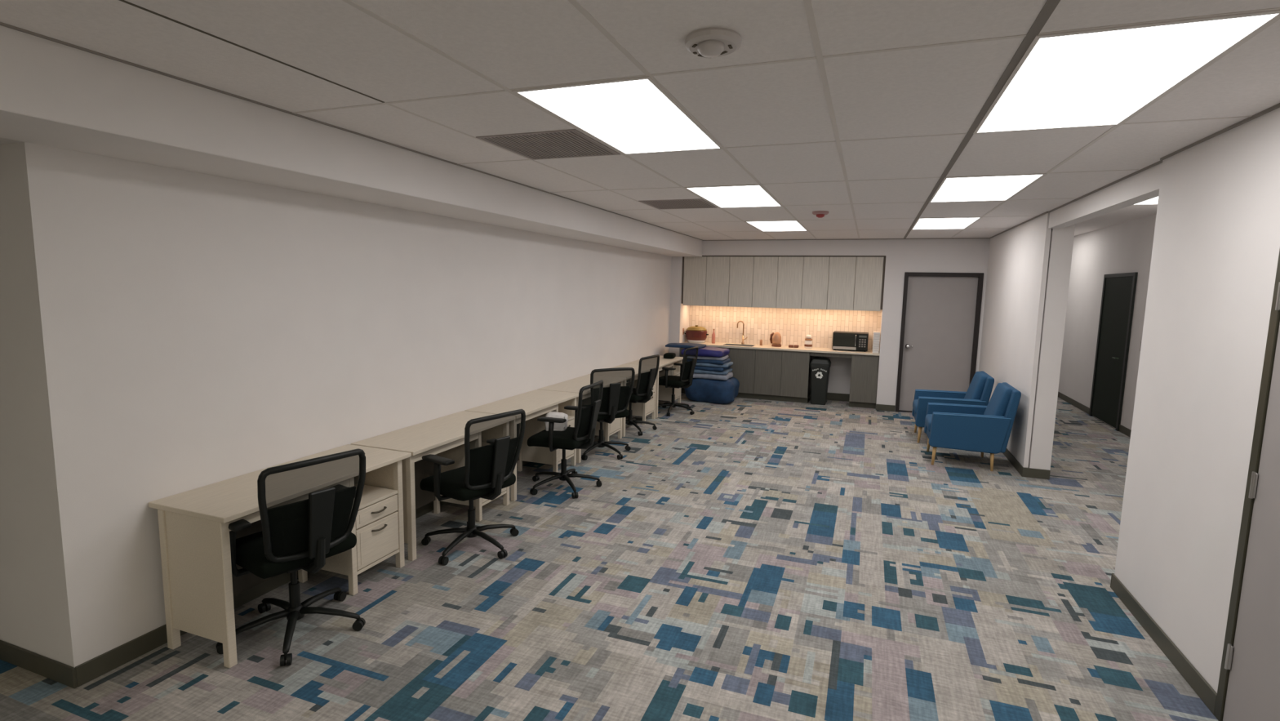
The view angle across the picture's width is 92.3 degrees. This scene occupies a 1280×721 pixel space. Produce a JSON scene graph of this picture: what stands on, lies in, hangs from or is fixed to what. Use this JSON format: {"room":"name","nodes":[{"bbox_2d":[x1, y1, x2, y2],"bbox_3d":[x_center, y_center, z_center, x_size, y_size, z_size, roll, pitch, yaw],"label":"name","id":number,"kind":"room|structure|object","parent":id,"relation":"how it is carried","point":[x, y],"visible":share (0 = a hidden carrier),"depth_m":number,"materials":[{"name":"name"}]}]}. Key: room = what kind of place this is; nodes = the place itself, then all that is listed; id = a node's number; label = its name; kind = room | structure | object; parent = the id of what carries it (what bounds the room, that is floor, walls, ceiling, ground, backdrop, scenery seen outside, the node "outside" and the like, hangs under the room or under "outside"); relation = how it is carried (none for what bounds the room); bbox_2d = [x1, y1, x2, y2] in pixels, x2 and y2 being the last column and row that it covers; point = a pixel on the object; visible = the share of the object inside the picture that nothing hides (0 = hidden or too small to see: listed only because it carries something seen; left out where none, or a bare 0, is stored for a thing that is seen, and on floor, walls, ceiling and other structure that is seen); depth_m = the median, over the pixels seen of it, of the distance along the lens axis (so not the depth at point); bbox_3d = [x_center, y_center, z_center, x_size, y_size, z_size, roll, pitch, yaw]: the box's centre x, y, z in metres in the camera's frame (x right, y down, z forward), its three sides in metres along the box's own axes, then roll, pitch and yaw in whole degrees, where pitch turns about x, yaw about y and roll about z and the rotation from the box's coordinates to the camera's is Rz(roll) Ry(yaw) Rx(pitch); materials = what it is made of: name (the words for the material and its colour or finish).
{"room":"office","nodes":[
{"label":"office","id":0,"kind":"room"},
{"bbox_2d":[0,142,671,667],"bbox_3d":[-2.618,-0.474,7.826,3.640,2.793,9.656,4,7,20],"label":"wall","id":1,"kind":"structure","parent":0,"point":[165,331],"depth_m":3.32,"materials":[{"name":"paint"}]},
{"bbox_2d":[0,640,76,688],"bbox_3d":[-4.329,1.364,3.482,3.652,0.100,0.012,4,7,20],"label":"baseboard","id":2,"kind":"structure","parent":1,"relation":"attached to","point":[55,670],"depth_m":2.94,"materials":[{"name":"rubber"}]},
{"bbox_2d":[75,460,529,687],"bbox_3d":[-1.052,1.007,7.044,0.012,0.100,8.986,4,7,20],"label":"baseboard","id":3,"kind":"structure","parent":1,"relation":"attached to","point":[87,671],"depth_m":3.12,"materials":[{"name":"rubber"}]},
{"bbox_2d":[0,25,702,256],"bbox_3d":[-3.776,-1.223,3.740,4.200,0.288,16.580,4,7,20],"label":"soffit","id":4,"kind":"structure","parent":0,"point":[53,94],"depth_m":2.94,"materials":[{"name":"paint"}]},
{"bbox_2d":[0,392,1218,720],"bbox_3d":[0.078,1.316,5.487,10.520,0.100,22.000,4,7,20],"label":"floor","id":5,"kind":"structure","parent":0,"point":[744,559],"depth_m":3.69,"materials":[{"name":"carpet"}]},
{"bbox_2d":[148,444,411,667],"bbox_3d":[-2.015,1.050,3.655,0.545,0.775,1.279,4,7,20],"label":"desk","id":6,"kind":"object","parent":5,"relation":"on","point":[200,586],"visible":0.76,"depth_m":3.13,"materials":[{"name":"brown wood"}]},
{"bbox_2d":[358,484,397,509],"bbox_3d":[-1.862,0.873,3.968,0.424,0.020,0.362,4,7,20],"label":"shelf","id":7,"kind":"object","parent":6,"relation":"attached to","point":[372,495],"depth_m":3.99,"materials":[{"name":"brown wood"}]},
{"bbox_2d":[215,448,365,666],"bbox_3d":[-1.883,0.966,3.316,0.707,1.028,0.702,6,8,34],"label":"office chair","id":8,"kind":"object","parent":5,"relation":"on","point":[308,508],"visible":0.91,"depth_m":3.11,"materials":[{"name":"black fabric"}]},
{"bbox_2d":[351,410,509,560],"bbox_3d":[-1.561,0.916,4.864,0.545,0.775,1.279,4,7,20],"label":"desk","id":9,"kind":"object","parent":5,"relation":"on","point":[444,436],"visible":0.43,"depth_m":4.62,"materials":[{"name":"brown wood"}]},
{"bbox_2d":[481,490,506,506],"bbox_3d":[-1.416,1.141,5.225,0.424,0.020,0.362,4,7,20],"label":"shelf","id":10,"kind":"object","parent":9,"relation":"attached to","point":[485,501],"depth_m":5.08,"materials":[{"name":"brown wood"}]},
{"bbox_2d":[420,408,525,564],"bbox_3d":[-1.204,0.847,4.435,0.676,1.028,0.702,6,8,34],"label":"office chair","id":11,"kind":"object","parent":5,"relation":"on","point":[493,442],"visible":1,"depth_m":4.24,"materials":[{"name":"black fabric"}]},
{"bbox_2d":[464,389,578,501],"bbox_3d":[-1.107,0.782,6.072,0.545,0.775,1.279,4,7,20],"label":"desk","id":12,"kind":"object","parent":5,"relation":"on","point":[536,403],"visible":0.44,"depth_m":6.20,"materials":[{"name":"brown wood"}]},
{"bbox_2d":[558,453,573,463],"bbox_3d":[-0.963,1.006,6.433,0.424,0.020,0.362,4,7,20],"label":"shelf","id":13,"kind":"object","parent":12,"relation":"attached to","point":[570,455],"depth_m":6.40,"materials":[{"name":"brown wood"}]},
{"bbox_2d":[568,415,573,420],"bbox_3d":[-0.955,0.604,6.386,0.424,0.020,0.362,4,7,20],"label":"shelf","id":14,"kind":"object","parent":12,"relation":"attached to","point":[570,417],"depth_m":6.45,"materials":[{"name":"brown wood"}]},
{"bbox_2d":[527,379,603,498],"bbox_3d":[-0.719,0.692,5.819,0.703,1.028,0.692,3,7,17],"label":"office chair","id":15,"kind":"object","parent":5,"relation":"on","point":[581,436],"visible":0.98,"depth_m":5.62,"materials":[{"name":"black plastic"}]},
{"bbox_2d":[544,411,568,431],"bbox_3d":[-0.800,0.586,5.874,0.218,0.180,0.182,1,7,0],"label":"plastic bag","id":16,"kind":"object","parent":15,"relation":"on","point":[557,426],"visible":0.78,"depth_m":5.81,"materials":[{"name":"white plastic"}]},
{"bbox_2d":[537,374,622,462],"bbox_3d":[-0.654,0.647,7.281,0.545,0.775,1.279,4,7,20],"label":"desk","id":17,"kind":"object","parent":5,"relation":"on","point":[573,385],"visible":0.19,"depth_m":7.35,"materials":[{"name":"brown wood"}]},
{"bbox_2d":[608,428,620,435],"bbox_3d":[-0.509,0.872,7.642,0.424,0.020,0.362,4,7,20],"label":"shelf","id":18,"kind":"object","parent":17,"relation":"attached to","point":[611,433],"depth_m":7.56,"materials":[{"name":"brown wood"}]},
{"bbox_2d":[581,367,635,460],"bbox_3d":[-0.421,0.555,7.025,0.693,1.028,0.700,-3,8,-29],"label":"office chair","id":19,"kind":"object","parent":5,"relation":"on","point":[618,382],"visible":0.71,"depth_m":6.77,"materials":[{"name":"black fabric"}]},
{"bbox_2d":[588,363,659,436],"bbox_3d":[-0.200,0.513,8.490,0.545,0.775,1.279,4,7,20],"label":"desk","id":20,"kind":"object","parent":5,"relation":"on","point":[642,409],"visible":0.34,"depth_m":8.63,"materials":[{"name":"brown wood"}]},
{"bbox_2d":[625,354,659,435],"bbox_3d":[-0.132,0.420,8.207,0.706,1.028,0.703,5,8,28],"label":"office chair","id":21,"kind":"object","parent":5,"relation":"on","point":[648,366],"visible":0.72,"depth_m":7.99,"materials":[{"name":"black fabric"}]},
{"bbox_2d":[626,355,683,417],"bbox_3d":[0.254,0.378,9.698,0.545,0.775,1.279,4,7,20],"label":"desk","id":22,"kind":"object","parent":5,"relation":"on","point":[662,393],"visible":0.28,"depth_m":9.80,"materials":[{"name":"beige wood"}]},
{"bbox_2d":[663,352,675,358],"bbox_3d":[0.480,-0.079,9.959,0.170,0.080,0.260,3,7,12],"label":"pouch","id":23,"kind":"object","parent":22,"relation":"on","point":[668,355],"visible":1,"depth_m":9.85,"materials":[{"name":"black fabric"}]},
{"bbox_2d":[657,346,698,416],"bbox_3d":[0.531,0.287,9.443,0.687,1.028,0.699,5,8,26],"label":"office chair","id":24,"kind":"object","parent":5,"relation":"on","point":[687,366],"visible":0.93,"depth_m":9.26,"materials":[{"name":"black plastic"}]},
{"bbox_2d":[680,346,729,393],"bbox_3d":[1.241,0.157,11.262,0.905,0.885,0.570,4,7,20],"label":"base cabinet","id":25,"kind":"object","parent":5,"relation":"on","point":[682,390],"visible":0.12,"depth_m":11.11,"materials":[{"name":"grey wood"}]},
{"bbox_2d":[684,377,739,404],"bbox_3d":[1.240,0.475,10.530,0.859,0.424,0.773,4,7,20],"label":"beanbag","id":26,"kind":"object","parent":5,"relation":"on","point":[707,390],"visible":0.84,"depth_m":10.22,"materials":[{"name":"blue fabric"}]},
{"bbox_2d":[693,371,733,380],"bbox_3d":[1.218,0.238,10.505,0.694,0.098,0.592,4,7,20],"label":"folded blanket","id":27,"kind":"object","parent":26,"relation":"on","point":[723,377],"visible":0.55,"depth_m":10.25,"materials":[{"name":"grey fabric"}]},
{"bbox_2d":[693,368,732,374],"bbox_3d":[1.187,0.163,10.517,0.715,0.073,0.581,4,7,20],"label":"folded blanket","id":28,"kind":"object","parent":27,"relation":"on","point":[726,371],"visible":0.48,"depth_m":10.25,"materials":[{"name":"blue fabric"}]},
{"bbox_2d":[694,365,730,371],"bbox_3d":[1.175,0.102,10.511,0.660,0.078,0.578,4,7,20],"label":"folded blanket","id":29,"kind":"object","parent":28,"relation":"on","point":[698,367],"visible":0.38,"depth_m":10.24,"materials":[{"name":"blue fabric"}]},
{"bbox_2d":[695,361,733,367],"bbox_3d":[1.198,0.045,10.493,0.709,0.067,0.565,4,7,20],"label":"folded blanket","id":30,"kind":"object","parent":29,"relation":"on","point":[730,363],"visible":0.44,"depth_m":10.23,"materials":[{"name":"blue fabric"}]},
{"bbox_2d":[696,357,730,364],"bbox_3d":[1.177,-0.012,10.493,0.664,0.073,0.569,4,7,20],"label":"folded blanket","id":31,"kind":"object","parent":30,"relation":"on","point":[704,361],"visible":0.44,"depth_m":10.24,"materials":[{"name":"blue fabric"}]},
{"bbox_2d":[697,355,728,360],"bbox_3d":[1.168,-0.070,10.495,0.646,0.068,0.550,4,7,20],"label":"folded blanket","id":32,"kind":"object","parent":31,"relation":"on","point":[723,357],"visible":0.54,"depth_m":10.24,"materials":[{"name":"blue fabric"}]},
{"bbox_2d":[680,346,729,356],"bbox_3d":[1.115,-0.159,10.472,0.763,0.129,0.575,4,7,20],"label":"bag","id":33,"kind":"object","parent":32,"relation":"on","point":[708,351],"visible":0.73,"depth_m":10.22,"materials":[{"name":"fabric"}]},
{"bbox_2d":[665,342,706,348],"bbox_3d":[0.791,-0.262,10.578,0.628,0.056,0.506,4,7,20],"label":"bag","id":34,"kind":"object","parent":33,"relation":"on","point":[670,344],"visible":0.94,"depth_m":10.42,"materials":[{"name":"blue fabric"}]},
{"bbox_2d":[729,347,782,400],"bbox_3d":[2.090,0.212,10.950,0.907,0.885,0.570,4,7,20],"label":"base cabinet","id":35,"kind":"object","parent":5,"relation":"on","point":[758,375],"visible":0.77,"depth_m":10.67,"materials":[{"name":"laminate"}]},
{"bbox_2d":[682,341,879,355],"bbox_3d":[2.387,-0.151,10.776,3.360,0.178,0.609,4,7,20],"label":"countertop","id":36,"kind":"structure","parent":35,"relation":"on","point":[815,349],"depth_m":10.54,"materials":[{"name":"stone"}]},
{"bbox_2d":[684,324,708,342],"bbox_3d":[1.035,-0.490,11.295,0.368,0.318,0.360,-2,7,-23],"label":"pot","id":37,"kind":"object","parent":36,"relation":"on","point":[696,334],"visible":1,"depth_m":11.17,"materials":[{"name":"red ceramic"}]},
{"bbox_2d":[711,328,715,343],"bbox_3d":[1.341,-0.445,11.206,0.064,0.262,0.063,4,7,20],"label":"bottle","id":38,"kind":"object","parent":36,"relation":"on","point":[713,333],"visible":1,"depth_m":11.18,"materials":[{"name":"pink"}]},
{"bbox_2d":[722,343,754,349],"bbox_3d":[1.760,-0.187,10.981,0.540,0.175,0.360,4,7,20],"label":"sink basin","id":39,"kind":"object","parent":36,"relation":"in","point":[733,344],"depth_m":11.12,"materials":[{"name":"silver metal"}]},
{"bbox_2d":[737,320,746,344],"bbox_3d":[1.852,-0.510,11.147,0.202,0.426,0.052,4,7,20],"label":"tap","id":40,"kind":"object","parent":36,"relation":"on","point":[743,339],"visible":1,"depth_m":11.13,"materials":[{"name":"brown metal"}]},
{"bbox_2d":[769,332,781,346],"bbox_3d":[2.400,-0.373,10.823,0.169,0.252,0.187,-3,8,-32],"label":"jug","id":41,"kind":"object","parent":36,"relation":"on","point":[775,340],"visible":1,"depth_m":10.76,"materials":[{"name":"brown ceramic"}]},
{"bbox_2d":[804,337,812,348],"bbox_3d":[2.913,-0.298,10.643,0.132,0.166,0.131,4,7,20],"label":"jar","id":42,"kind":"object","parent":36,"relation":"on","point":[808,342],"visible":1,"depth_m":10.59,"materials":[{"name":"white ceramic"}]},
{"bbox_2d":[805,334,811,338],"bbox_3d":[2.915,-0.412,10.630,0.096,0.061,0.096,4,7,20],"label":"sugar bowl","id":43,"kind":"object","parent":42,"relation":"on","point":[807,336],"visible":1,"depth_m":10.60,"materials":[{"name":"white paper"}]},
{"bbox_2d":[809,351,852,357],"bbox_3d":[3.175,-0.096,10.245,0.668,0.065,0.020,4,7,20],"label":"fascia board","id":44,"kind":"object","parent":36,"relation":"attached to","point":[811,353],"visible":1,"depth_m":10.24,"materials":[{"name":"grey wood"}]},
{"bbox_2d":[831,331,868,351],"bbox_3d":[3.559,-0.324,10.408,0.560,0.300,0.401,4,7,20],"label":"microwave","id":45,"kind":"object","parent":36,"relation":"on","point":[844,340],"visible":1,"depth_m":10.25,"materials":[{"name":"black plastic"}]},
{"bbox_2d":[872,331,879,353],"bbox_3d":[3.859,-0.296,10.052,0.100,0.340,0.220,4,7,20],"label":"box","id":46,"kind":"object","parent":36,"relation":"on","point":[876,340],"visible":1,"depth_m":9.95,"materials":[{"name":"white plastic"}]},
{"bbox_2d":[780,351,812,403],"bbox_3d":[2.726,0.252,10.716,0.453,0.885,0.570,4,7,20],"label":"base cabinet","id":47,"kind":"object","parent":5,"relation":"on","point":[795,386],"visible":0.92,"depth_m":10.46,"materials":[{"name":"laminate"}]},
{"bbox_2d":[809,356,831,404],"bbox_3d":[3.058,0.347,10.467,0.316,0.770,0.400,4,7,20],"label":"recycling bin","id":48,"kind":"object","parent":5,"relation":"on","point":[820,366],"visible":1,"depth_m":10.31,"materials":[{"name":"black plastic"}]},
{"bbox_2d":[848,354,879,408],"bbox_3d":[3.761,0.319,10.335,0.415,0.885,0.570,4,7,20],"label":"base cabinet","id":49,"kind":"object","parent":5,"relation":"on","point":[864,368],"visible":0.94,"depth_m":10.07,"materials":[{"name":"wood"}]},
{"bbox_2d":[911,370,994,442],"bbox_3d":[4.021,0.592,7.991,0.853,0.908,0.738,4,7,20],"label":"armchair","id":50,"kind":"object","parent":5,"relation":"on","point":[979,392],"visible":0.6,"depth_m":7.77,"materials":[{"name":"blue fabric"}]},
{"bbox_2d":[912,399,918,413],"bbox_3d":[3.907,0.624,8.037,0.610,0.158,0.520,4,7,20],"label":"seat cushion","id":51,"kind":"object","parent":50,"relation":"on","point":[915,402],"depth_m":8.07,"materials":[{"name":"blue fabric"}]},
{"bbox_2d":[964,371,987,399],"bbox_3d":[4.293,0.382,7.865,0.214,0.450,0.510,4,7,20],"label":"cushion","id":52,"kind":"object","parent":50,"relation":"on","point":[975,391],"depth_m":7.68,"materials":[{"name":"blue fabric"}]},
{"bbox_2d":[924,382,1021,471],"bbox_3d":[3.724,0.706,6.987,0.853,0.908,0.738,4,7,20],"label":"armchair","id":53,"kind":"object","parent":5,"relation":"on","point":[973,428],"visible":1,"depth_m":6.68,"materials":[{"name":"blue fabric"}]},
{"bbox_2d":[924,413,932,431],"bbox_3d":[3.610,0.737,7.034,0.610,0.158,0.520,4,7,20],"label":"seat cushion","id":54,"kind":"object","parent":53,"relation":"on","point":[928,418],"depth_m":7.08,"materials":[{"name":"blue fabric"}]},
{"bbox_2d":[983,382,1013,416],"bbox_3d":[3.997,0.495,6.862,0.214,0.450,0.510,4,7,20],"label":"cushion","id":55,"kind":"object","parent":53,"relation":"on","point":[998,403],"depth_m":6.69,"materials":[{"name":"blue fabric"}]},
{"bbox_2d":[0,0,1279,239],"bbox_3d":[-1.678,-1.271,2.948,8.670,0.080,16.580,4,7,20],"label":"ceiling","id":56,"kind":"structure","parent":0,"point":[940,90],"depth_m":2.51,"materials":[{"name":"tile"}]},
{"bbox_2d":[119,0,384,102],"bbox_3d":[-2.149,-0.934,0.380,0.012,0.002,5.400,4,7,20],"label":"trim","id":57,"kind":"structure","parent":56,"relation":"attached to","point":[123,1],"depth_m":2.23,"materials":[{"name":"brown"}]},
{"bbox_2d":[475,128,620,159],"bbox_3d":[-0.534,-1.297,3.721,0.636,0.006,0.636,4,7,20],"label":"ceiling vent","id":58,"kind":"object","parent":56,"relation":"in","point":[571,143],"visible":1,"depth_m":3.68,"materials":[{"name":"grey metal"}]},
{"bbox_2d":[511,75,723,154],"bbox_3d":[-0.029,-1.222,3.182,0.636,0.006,1.324,4,7,20],"label":"recessed light","id":59,"kind":"object","parent":56,"relation":"in","point":[632,115],"visible":1,"depth_m":3.00,"materials":[{"name":"white plastic"}]},
{"bbox_2d":[638,198,717,208],"bbox_3d":[0.394,-1.572,6.195,0.636,0.006,0.636,4,7,20],"label":"ceiling vent","id":60,"kind":"object","parent":56,"relation":"in","point":[696,202],"visible":1,"depth_m":6.17,"materials":[{"name":"grey metal"}]},
{"bbox_2d":[684,27,742,57],"bbox_3d":[0.247,-1.058,2.088,0.192,0.063,0.192,4,7,20],"label":"smoke detector","id":61,"kind":"object","parent":56,"relation":"attached to","point":[707,42],"visible":1,"depth_m":2.03,"materials":[{"name":"grey plastic"}]},
{"bbox_2d":[684,184,782,208],"bbox_3d":[0.899,-1.497,5.655,0.636,0.006,1.324,4,7,20],"label":"recessed light","id":62,"kind":"object","parent":56,"relation":"in","point":[748,195],"visible":1,"depth_m":5.55,"materials":[{"name":"white plastic"}]},
{"bbox_2d":[745,220,808,231],"bbox_3d":[1.827,-1.772,8.128,0.636,0.006,1.324,4,7,20],"label":"recessed light","id":63,"kind":"object","parent":56,"relation":"in","point":[771,225],"visible":1,"depth_m":8.05,"materials":[{"name":"white plastic"}]},
{"bbox_2d":[812,210,828,217],"bbox_3d":[1.925,-1.556,6.568,0.170,0.063,0.169,4,7,20],"label":"smoke detector","id":64,"kind":"object","parent":56,"relation":"attached to","point":[820,214],"visible":1,"depth_m":6.52,"materials":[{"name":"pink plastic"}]},
{"bbox_2d":[911,217,982,229],"bbox_3d":[3.671,-1.654,7.449,0.636,0.006,1.324,4,7,20],"label":"recessed light","id":65,"kind":"object","parent":56,"relation":"in","point":[952,223],"visible":1,"depth_m":7.36,"materials":[{"name":"white plastic"}]},
{"bbox_2d":[903,0,1060,238],"bbox_3d":[1.754,-1.199,3.279,0.034,0.003,13.580,4,7,20],"label":"trim","id":66,"kind":"structure","parent":56,"relation":"attached to","point":[1050,6],"depth_m":2.43,"materials":[{"name":"silver metal"}]},
{"bbox_2d":[928,173,1046,202],"bbox_3d":[2.743,-1.379,4.976,0.636,0.006,1.324,4,7,20],"label":"recessed light","id":67,"kind":"object","parent":56,"relation":"in","point":[1002,187],"visible":1,"depth_m":4.86,"materials":[{"name":"white plastic"}]},
{"bbox_2d":[973,9,1279,133],"bbox_3d":[1.814,-1.104,2.503,0.636,0.006,1.324,4,7,20],"label":"recessed light","id":68,"kind":"object","parent":56,"relation":"in","point":[1103,77],"visible":1,"depth_m":2.28,"materials":[{"name":"white plastic"}]},
{"bbox_2d":[669,256,689,356],"bbox_3d":[0.746,-0.824,11.350,0.190,2.793,0.670,4,7,20],"label":"wall","id":69,"kind":"structure","parent":0,"point":[679,313],"depth_m":11.04,"materials":[{"name":"paint"}]},
{"bbox_2d":[688,305,881,398],"bbox_3d":[2.512,-0.594,11.040,3.360,2.480,0.060,4,7,20],"label":"wall","id":70,"kind":"structure","parent":0,"point":[793,325],"depth_m":10.93,"materials":[{"name":"tile"}]},
{"bbox_2d":[683,256,730,306],"bbox_3d":[1.259,-1.420,11.079,0.825,0.859,0.568,4,7,20],"label":"upper cabinet","id":71,"kind":"object","parent":70,"relation":"attached to","point":[706,278],"visible":0.98,"depth_m":10.81,"materials":[{"name":"grey wood"}]},
{"bbox_2d":[728,256,778,307],"bbox_3d":[2.031,-1.371,10.795,0.825,0.859,0.568,4,7,20],"label":"upper cabinet","id":72,"kind":"object","parent":70,"relation":"attached to","point":[753,281],"visible":0.98,"depth_m":10.53,"materials":[{"name":"grey wood"}]},
{"bbox_2d":[681,255,885,309],"bbox_3d":[2.422,-1.371,10.661,3.360,0.850,0.568,4,7,20],"label":"trim","id":73,"kind":"structure","parent":70,"relation":"attached to","point":[884,256],"depth_m":10.08,"materials":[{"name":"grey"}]},
{"bbox_2d":[776,256,829,309],"bbox_3d":[2.804,-1.321,10.510,0.825,0.859,0.568,4,7,20],"label":"upper cabinet","id":74,"kind":"object","parent":70,"relation":"attached to","point":[802,282],"visible":0.98,"depth_m":10.24,"materials":[{"name":"grey wood"}]},
{"bbox_2d":[809,392,849,401],"bbox_3d":[3.346,0.631,10.836,0.670,0.130,0.012,4,7,20],"label":"baseboard","id":75,"kind":"structure","parent":70,"relation":"attached to","point":[830,396],"depth_m":10.79,"materials":[{"name":"rubber"}]},
{"bbox_2d":[826,257,884,311],"bbox_3d":[3.577,-1.272,10.226,0.825,0.859,0.568,4,7,20],"label":"upper cabinet","id":76,"kind":"object","parent":70,"relation":"attached to","point":[855,283],"visible":1,"depth_m":9.96,"materials":[{"name":"grey wood"}]},
{"bbox_2d":[702,239,887,255],"bbox_3d":[2.434,-1.949,10.591,3.360,0.313,0.670,4,7,20],"label":"wall","id":77,"kind":"structure","parent":0,"point":[852,246],"depth_m":10.18,"materials":[{"name":"paint"}]},
{"bbox_2d":[384,102,737,239],"bbox_3d":[0.224,-1.638,6.703,0.016,0.002,8.180,4,7,20],"label":"trim","id":78,"kind":"structure","parent":77,"relation":"attached to","point":[390,104],"depth_m":3.96,"materials":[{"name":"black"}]},
{"bbox_2d":[0,22,1279,240],"bbox_3d":[0.795,-1.256,3.632,4.434,0.012,13.580,4,7,20],"label":"trim","id":79,"kind":"structure","parent":77,"relation":"attached to","point":[1277,105],"depth_m":3.31,"materials":[{"name":"grey metal"}]},
{"bbox_2d":[293,0,1279,239],"bbox_3d":[0.783,-1.262,3.636,4.407,0.002,13.580,4,7,20],"label":"ceiling grid","id":80,"kind":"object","parent":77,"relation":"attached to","point":[807,3],"depth_m":2.60,"materials":[{"name":"white metal"}]},
{"bbox_2d":[875,238,990,410],"bbox_3d":[4.652,-0.574,9.912,1.430,2.793,0.670,4,7,20],"label":"wall","id":81,"kind":"structure","parent":0,"point":[965,255],"depth_m":9.64,"materials":[{"name":"paint"}]},
{"bbox_2d":[875,404,895,411],"bbox_3d":[3.970,0.764,9.950,0.285,0.100,0.012,4,7,20],"label":"baseboard","id":82,"kind":"structure","parent":81,"relation":"attached to","point":[878,406],"depth_m":9.95,"materials":[{"name":"rubber"}]},
{"bbox_2d":[894,271,983,412],"bbox_3d":[4.665,-0.254,9.646,1.095,2.222,0.202,4,7,20],"label":"door","id":83,"kind":"structure","parent":81,"relation":"in","point":[940,318],"depth_m":9.62,"materials":[{"name":"grey paint"}]},
{"bbox_2d":[1057,213,1156,430],"bbox_3d":[6.486,-0.368,7.404,0.100,3.050,13.600,4,7,20],"label":"wall","id":84,"kind":"structure","parent":0,"point":[1126,246],"depth_m":10.02,"materials":[{"name":"paint"}]},
{"bbox_2d":[1057,391,1089,413],"bbox_3d":[8.012,0.617,11.881,0.012,0.100,4.200,4,7,20],"label":"baseboard","id":85,"kind":"structure","parent":84,"relation":"attached to","point":[1066,398],"depth_m":10.72,"materials":[{"name":"rubber"}]},
{"bbox_2d":[1088,271,1137,431],"bbox_3d":[7.054,-0.172,9.243,0.080,2.250,1.220,4,7,20],"label":"door","id":86,"kind":"structure","parent":84,"relation":"in","point":[1118,292],"depth_m":9.16,"materials":[{"name":"black paint"}]},
{"bbox_2d":[1118,424,1131,437],"bbox_3d":[5.443,1.378,5.037,0.012,0.100,8.100,4,7,20],"label":"baseboard","id":87,"kind":"structure","parent":84,"relation":"attached to","point":[1123,429],"depth_m":8.59,"materials":[{"name":"rubber"}]},
{"bbox_2d":[1074,204,1157,235],"bbox_3d":[5.703,-1.918,7.472,1.600,0.080,13.500,4,7,20],"label":"ceiling","id":88,"kind":"structure","parent":0,"point":[1131,212],"depth_m":8.60,"materials":[{"name":"paint"}]},
{"bbox_2d":[1133,196,1158,204],"bbox_3d":[5.877,-1.768,6.607,0.636,0.006,1.324,4,7,20],"label":"recessed light","id":89,"kind":"object","parent":88,"relation":"in","point":[1153,201],"visible":0.02,"depth_m":7.09,"materials":[{"name":"white plastic"}]},
{"bbox_2d":[978,106,1279,693],"bbox_3d":[3.364,-0.039,4.103,0.253,3.050,22.000,4,7,20],"label":"wall","id":90,"kind":"structure","parent":0,"point":[1216,243],"depth_m":3.32,"materials":[{"name":"paint"}]},
{"bbox_2d":[1003,448,1023,475],"bbox_3d":[4.604,1.009,8.001,0.012,0.100,3.250,4,7,20],"label":"baseboard","id":91,"kind":"structure","parent":90,"relation":"attached to","point":[1007,454],"depth_m":6.87,"materials":[{"name":"rubber"}]},
{"bbox_2d":[1021,467,1050,479],"bbox_3d":[4.150,1.184,6.450,0.252,0.100,0.012,4,7,20],"label":"baseboard","id":92,"kind":"object","parent":90,"relation":"attached to","point":[1026,472],"visible":1,"depth_m":6.45,"materials":[{"name":"rubber"}]},
{"bbox_2d":[1111,573,1217,714],"bbox_3d":[2.876,1.517,3.433,0.012,0.100,1.310,4,7,20],"label":"baseboard","id":93,"kind":"structure","parent":90,"relation":"attached to","point":[1197,682],"depth_m":3.27,"materials":[{"name":"rubber"}]},
{"bbox_2d":[1213,248,1279,720],"bbox_3d":[2.519,0.575,2.143,0.143,2.260,1.152,4,7,20],"label":"door","id":94,"kind":"structure","parent":90,"relation":"in","point":[1249,684],"depth_m":2.60,"materials":[{"name":"grey paint"}]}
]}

